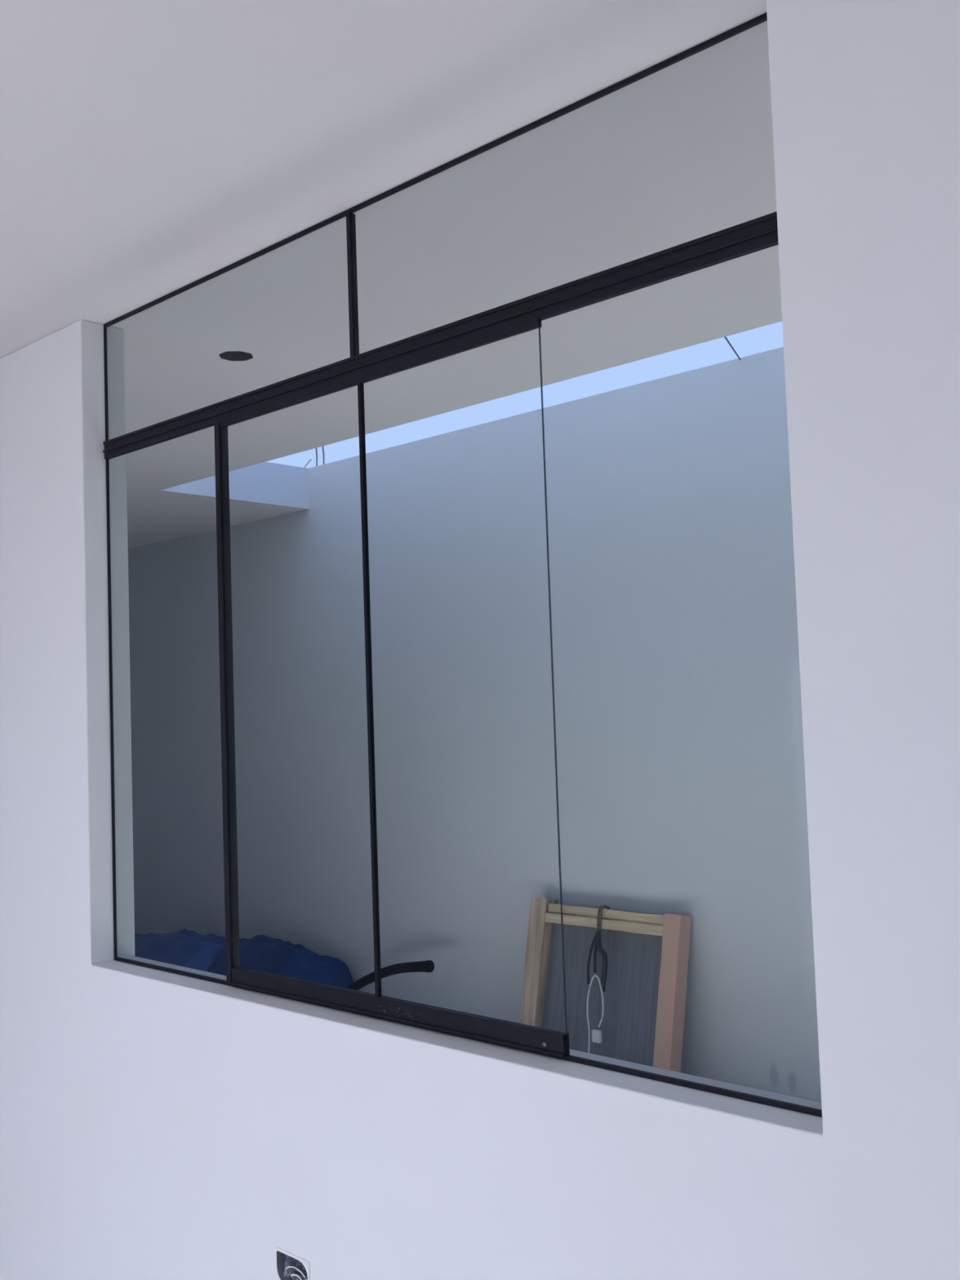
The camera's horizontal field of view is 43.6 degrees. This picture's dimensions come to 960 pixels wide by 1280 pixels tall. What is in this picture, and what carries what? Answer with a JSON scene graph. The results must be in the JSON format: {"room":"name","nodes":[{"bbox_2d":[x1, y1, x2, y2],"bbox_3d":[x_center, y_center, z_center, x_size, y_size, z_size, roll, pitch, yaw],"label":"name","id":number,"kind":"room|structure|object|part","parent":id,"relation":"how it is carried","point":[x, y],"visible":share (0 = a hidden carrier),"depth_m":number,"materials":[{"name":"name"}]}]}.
{"room":"empty room","nodes":[
{"label":"empty room","id":0,"kind":"room"},
{"bbox_2d":[0,0,782,548],"bbox_3d":[-1.444,-1.027,2.495,10.200,0.220,6.511,-5,-5,43],"label":"ceiling","id":1,"kind":"structure","parent":0,"point":[149,148],"depth_m":2.55,"materials":[{"name":"white paint"}]},
{"bbox_2d":[218,351,253,360],"bbox_3d":[-0.749,-0.893,3.684,0.099,0.046,0.099,-5,-5,43],"label":"junction box","id":2,"kind":"object","parent":1,"relation":"attached to","point":[228,355],"visible":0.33,"depth_m":3.72,"materials":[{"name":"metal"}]},
{"bbox_2d":[128,346,821,1102],"bbox_3d":[0.505,0.366,5.195,9.200,2.820,0.150,-5,-5,43],"label":"wall","id":3,"kind":"structure","parent":0,"point":[679,734],"depth_m":5.42,"materials":[{"name":"paint"}]},
{"bbox_2d":[315,448,317,466],"bbox_3d":[-0.878,-0.971,6.452,0.012,0.151,0.024,-2,-3,-6],"label":"stub","id":4,"kind":"object","parent":3,"relation":"on","point":[316,449],"visible":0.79,"depth_m":6.45,"materials":[{"name":"metal"}]},
{"bbox_2d":[321,446,324,464],"bbox_3d":[-0.839,-0.979,6.414,0.010,0.161,0.019,-4,-4,30],"label":"stub","id":5,"kind":"object","parent":3,"relation":"on","point":[322,446],"visible":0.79,"depth_m":6.42,"materials":[{"name":"metal"}]},
{"bbox_2d":[724,336,740,359],"bbox_3d":[0.879,-1.019,4.189,0.009,0.208,1.060,-3,-3,16],"label":"wire","id":6,"kind":"object","parent":3,"relation":"attached to","point":[725,337],"visible":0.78,"depth_m":4.20,"materials":[{"name":"grey metal"}]},
{"bbox_2d":[0,0,959,1279],"bbox_3d":[-0.346,0.418,2.655,6.900,2.720,0.135,-5,-5,43],"label":"wall","id":7,"kind":"structure","parent":0,"point":[155,1124],"depth_m":2.06,"materials":[{"name":"white paint"}]},
{"bbox_2d":[274,1246,309,1279],"bbox_3d":[-0.388,1.366,2.610,0.120,0.078,0.051,-5,-5,43],"label":"outlet box","id":8,"kind":"object","parent":7,"relation":"attached to","point":[288,1266],"visible":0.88,"depth_m":2.62,"materials":[{"name":"grey plastic"}]},
{"bbox_2d":[102,12,822,1117],"bbox_3d":[-0.246,-0.076,2.585,2.106,1.750,0.032,-5,-5,43],"label":"window","id":9,"kind":"structure","parent":7,"relation":"in","point":[525,314],"depth_m":2.55,"materials":[{"name":"black metal"}]},
{"bbox_3d":[-1.015,-0.006,3.297,0.006,1.730,0.008,-5,-5,43],"label":"frame","id":10,"kind":"part","parent":9,"relation":"part of","materials":[{"name":"black metal"}]},
{"bbox_3d":[-0.262,-0.562,2.602,1.025,0.014,0.010,-5,-5,43],"label":"sash head rail","id":11,"kind":"part","parent":9,"relation":"part of","materials":[{"name":"black metal"}]},
{"bbox_3d":[-0.216,0.770,2.528,1.019,0.041,0.022,-5,-5,43],"label":"sash rail","id":12,"kind":"part","parent":9,"relation":"part of","materials":[{"name":"black metal"}]},
{"bbox_3d":[-0.278,-0.943,2.634,2.106,0.010,0.007,-5,-5,43],"label":"frame","id":13,"kind":"part","parent":9,"relation":"part of","materials":[{"name":"black metal"}]},
{"bbox_3d":[-0.217,0.793,2.533,2.106,0.009,0.009,-5,-5,43],"label":"frame","id":14,"kind":"part","parent":9,"relation":"part of","materials":[{"name":"black metal"}]},
{"bbox_3d":[0.305,1.841,3.808,14.000,0.270,2.495,-5,-5,43],"label":"floor","id":15,"kind":"structure","parent":0,"visible":0},
{"bbox_2d":[134,928,225,971],"bbox_3d":[-2.172,1.804,6.851,1.850,0.329,0.800,-5,-5,43],"label":"tarpaulin","id":16,"kind":"object","parent":15,"relation":"on","point":[184,948],"visible":0.21,"depth_m":6.42,"materials":[{"name":"blue plastic"}]},
{"bbox_2d":[207,934,354,988],"bbox_3d":[-1.067,1.714,6.053,0.840,0.340,0.635,-5,-5,43],"label":"plastic sheeting","id":17,"kind":"object","parent":15,"relation":"on","point":[262,953],"visible":0.36,"depth_m":6.07,"materials":[{"name":"blue plastic"}]},
{"bbox_2d":[347,960,434,990],"bbox_3d":[-0.457,1.655,5.626,0.597,0.360,0.114,-5,-5,43],"label":"hose","id":18,"kind":"object","parent":15,"relation":"on","point":[428,966],"visible":0.59,"depth_m":5.58,"materials":[{"name":"black rubber"}]},
{"bbox_2d":[519,897,691,1072],"bbox_3d":[0.493,1.432,4.910,0.773,0.683,0.222,-5,-5,43],"label":"wooden frame","id":19,"kind":"object","parent":15,"relation":"on","point":[645,993],"visible":0.73,"depth_m":4.88,"materials":[{"name":"brown wood"}]},
{"bbox_3d":[0.243,1.454,5.144,0.087,0.684,0.083,-5,-17,43],"label":"post","id":20,"kind":"part","parent":19,"relation":"part of","materials":[{"name":"brown wood"}]},
{"bbox_2d":[586,974,604,1053],"bbox_3d":[0.466,1.552,4.840,0.077,0.382,0.083,-3,-3,16],"label":"power cord","id":21,"kind":"object","parent":19,"relation":"hanging from","point":[596,1034],"visible":0.94,"depth_m":4.82,"materials":[{"name":"white plastic"}]},
{"bbox_2d":[586,905,609,991],"bbox_3d":[0.508,1.261,4.935,0.101,0.330,0.146,-5,-5,43],"label":"cord","id":22,"kind":"object","parent":19,"relation":"hanging from","point":[597,938],"visible":0.93,"depth_m":4.91,"materials":[{"name":"plastic"}]},
{"bbox_3d":[0.518,1.153,4.959,0.604,0.082,0.051,-5,-17,43],"label":"rail","id":23,"kind":"part","parent":19,"relation":"part of","materials":[{"name":"yellow wood"}]},
{"bbox_3d":[0.746,1.413,4.675,0.081,0.674,0.083,-5,-17,43],"label":"post","id":24,"kind":"part","parent":19,"relation":"part of","materials":[{"name":"brown wood"}]}
]}

